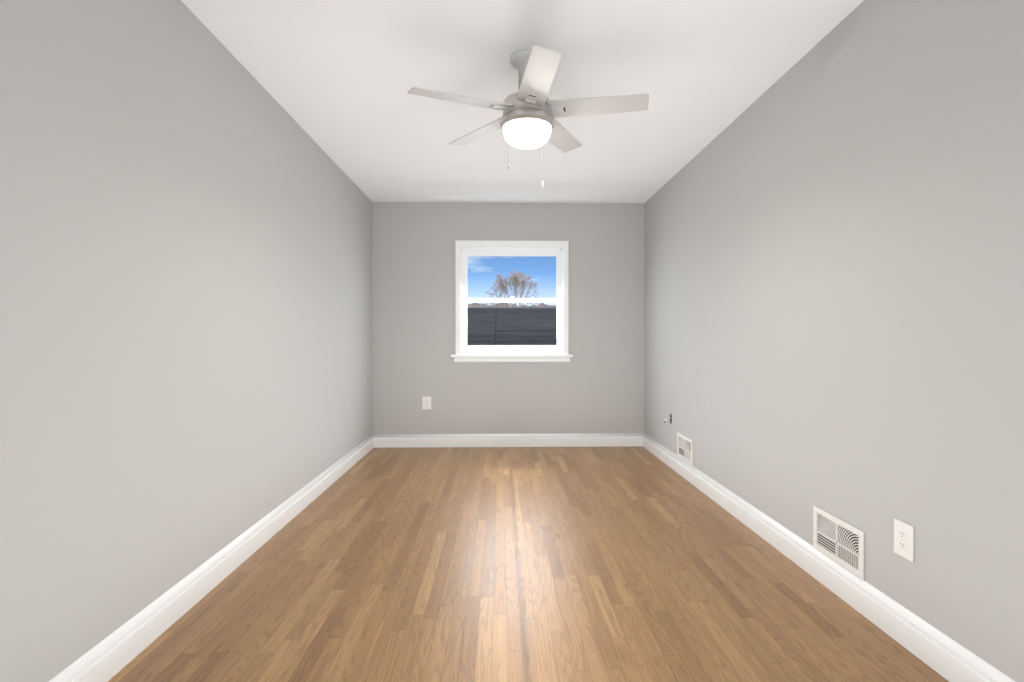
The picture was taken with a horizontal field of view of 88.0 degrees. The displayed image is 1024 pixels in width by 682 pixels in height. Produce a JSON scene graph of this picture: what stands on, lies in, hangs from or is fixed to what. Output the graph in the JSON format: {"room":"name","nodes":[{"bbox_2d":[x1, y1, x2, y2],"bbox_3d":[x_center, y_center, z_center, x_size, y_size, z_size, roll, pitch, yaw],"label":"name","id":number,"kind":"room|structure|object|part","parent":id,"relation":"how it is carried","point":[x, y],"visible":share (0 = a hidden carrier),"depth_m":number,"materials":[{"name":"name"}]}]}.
{"room":"empty bedroom","nodes":[
{"label":"empty bedroom","id":0,"kind":"room"},
{"bbox_2d":[0,0,371,681],"bbox_3d":[-1.405,-0.139,2.418,0.160,2.440,6.020,0,0,-1],"label":"wall","id":1,"kind":"structure","parent":0,"point":[184,294],"depth_m":1.92,"materials":[{"name":"grey paint"}]},
{"bbox_2d":[49,434,373,681],"bbox_3d":[-1.316,1.016,2.429,0.018,0.130,5.700,0,0,-1],"label":"baseboard","id":2,"kind":"structure","parent":1,"relation":"attached to","point":[109,657],"depth_m":2.14,"materials":[{"name":"white wood"}]},
{"bbox_2d":[372,202,643,433],"bbox_3d":[-0.032,-0.162,5.380,2.720,2.440,0.160,0,0,-1],"label":"wall","id":3,"kind":"structure","parent":0,"point":[595,384],"depth_m":5.30,"materials":[{"name":"grey paint"}]},
{"bbox_2d":[422,397,430,408],"bbox_3d":[-0.850,0.619,5.283,0.090,0.127,0.008,0,0,-1],"label":"electrical outlet","id":4,"kind":"object","parent":3,"relation":"attached to","point":[426,402],"visible":1,"depth_m":5.28,"materials":[{"name":"white plastic"}]},
{"bbox_2d":[373,433,643,447],"bbox_3d":[-0.030,0.993,5.300,2.720,0.130,0.018,0,0,-1],"label":"baseboard","id":5,"kind":"structure","parent":3,"relation":"attached to","point":[514,440],"depth_m":5.29,"materials":[{"name":"white wood"}]},
{"bbox_2d":[451,240,572,361],"bbox_3d":[0.000,-0.396,5.368,1.217,1.208,0.240,0,0,-1],"label":"window","id":6,"kind":"structure","parent":3,"relation":"in","point":[559,251],"depth_m":5.31,"materials":[{"name":"white wood"}]},
{"bbox_2d":[181,0,863,202],"bbox_3d":[0.034,-1.419,2.440,3.040,0.120,6.020,0,0,-1],"label":"ceiling","id":7,"kind":"structure","parent":0,"point":[337,80],"depth_m":2.72,"materials":[{"name":"white paint"}]},
{"bbox_2d":[408,45,648,187],"bbox_3d":[0.084,-1.033,2.516,1.102,0.653,1.078,0,0,-1],"label":"fan","id":8,"kind":"object","parent":7,"relation":"hanging from","point":[531,112],"visible":1,"depth_m":2.45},
{"bbox_3d":[0.072,-0.985,2.545,0.237,0.094,0.237,0,0,-1],"label":"fan globe","id":9,"kind":"part","parent":8,"relation":"part of"},
{"bbox_2d":[108,446,948,681],"bbox_3d":[0.034,1.141,2.460,3.040,0.120,6.020,0,0,-1],"label":"floor","id":10,"kind":"structure","parent":0,"point":[535,564],"depth_m":2.27,"materials":[{"name":"brown wood"}]},
{"bbox_2d":[644,0,1023,681],"bbox_3d":[1.474,-0.140,2.483,0.160,2.440,6.020,0,0,-1],"label":"wall","id":11,"kind":"structure","parent":0,"point":[834,272],"depth_m":2.04,"materials":[{"name":"grey paint"}]},
{"bbox_2d":[664,414,671,422],"bbox_3d":[1.315,0.657,4.491,0.070,0.096,0.060,0,0,-1],"label":"socket","id":12,"kind":"object","parent":11,"relation":"attached to","point":[670,418],"visible":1,"depth_m":4.48,"materials":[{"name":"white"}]},
{"bbox_2d":[677,432,692,465],"bbox_3d":[1.351,0.839,4.148,0.010,0.192,0.335,0,0,-1],"label":"air vent","id":13,"kind":"object","parent":11,"relation":"in","point":[684,448],"visible":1,"depth_m":4.13,"materials":[{"name":"white metal"}]},
{"bbox_2d":[643,433,1014,681],"bbox_3d":[1.385,1.016,2.490,0.018,0.130,5.700,0,0,-1],"label":"baseboard","id":14,"kind":"structure","parent":11,"relation":"attached to","point":[946,657],"depth_m":2.14,"materials":[{"name":"white wood"}]},
{"bbox_2d":[813,506,864,579],"bbox_3d":[1.394,0.854,2.274,0.010,0.192,0.335,0,0,-1],"label":"air vent","id":15,"kind":"object","parent":11,"relation":"in","point":[839,541],"visible":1,"depth_m":2.25,"materials":[{"name":"white metal"}]},
{"bbox_2d":[894,518,913,562],"bbox_3d":[1.403,0.713,1.900,0.008,0.127,0.090,0,0,-1],"label":"electrical outlet","id":16,"kind":"object","parent":11,"relation":"attached to","point":[903,539],"visible":1,"depth_m":1.89,"materials":[{"name":"white plastic"}]},
{"label":"outside","id":17,"kind":"structure","parent":0,"visible":0},
{"bbox_2d":[467,308,556,344],"bbox_3d":[-0.508,0.204,10.498,30.000,1.728,9.990,0,0,-1],"label":"roof","id":18,"kind":"structure","parent":17,"point":[517,329],"depth_m":8.70,"materials":[{"name":"grey"}]},
{"bbox_3d":[-3.529,3.418,99.575,300.000,0.200,320.000,0,0,-1],"label":"ground","id":19,"kind":"structure","parent":17,"visible":0},
{"bbox_2d":[467,270,542,307],"bbox_3d":[0.584,-2.401,64.517,23.133,11.988,15.654,0,0,7],"label":"trees","id":20,"kind":"object","parent":19,"relation":"on","point":[516,278],"depth_m":63.37,"materials":[{"name":"beige plant"}]},
{"bbox_2d":[467,302,556,307],"bbox_3d":[0.174,-1.945,95.016,87.200,10.598,0.001,0,0,-1],"label":"treeline","id":21,"kind":"object","parent":19,"relation":"on","point":[543,305],"depth_m":94.97,"materials":[{"name":"brown"}]}
]}

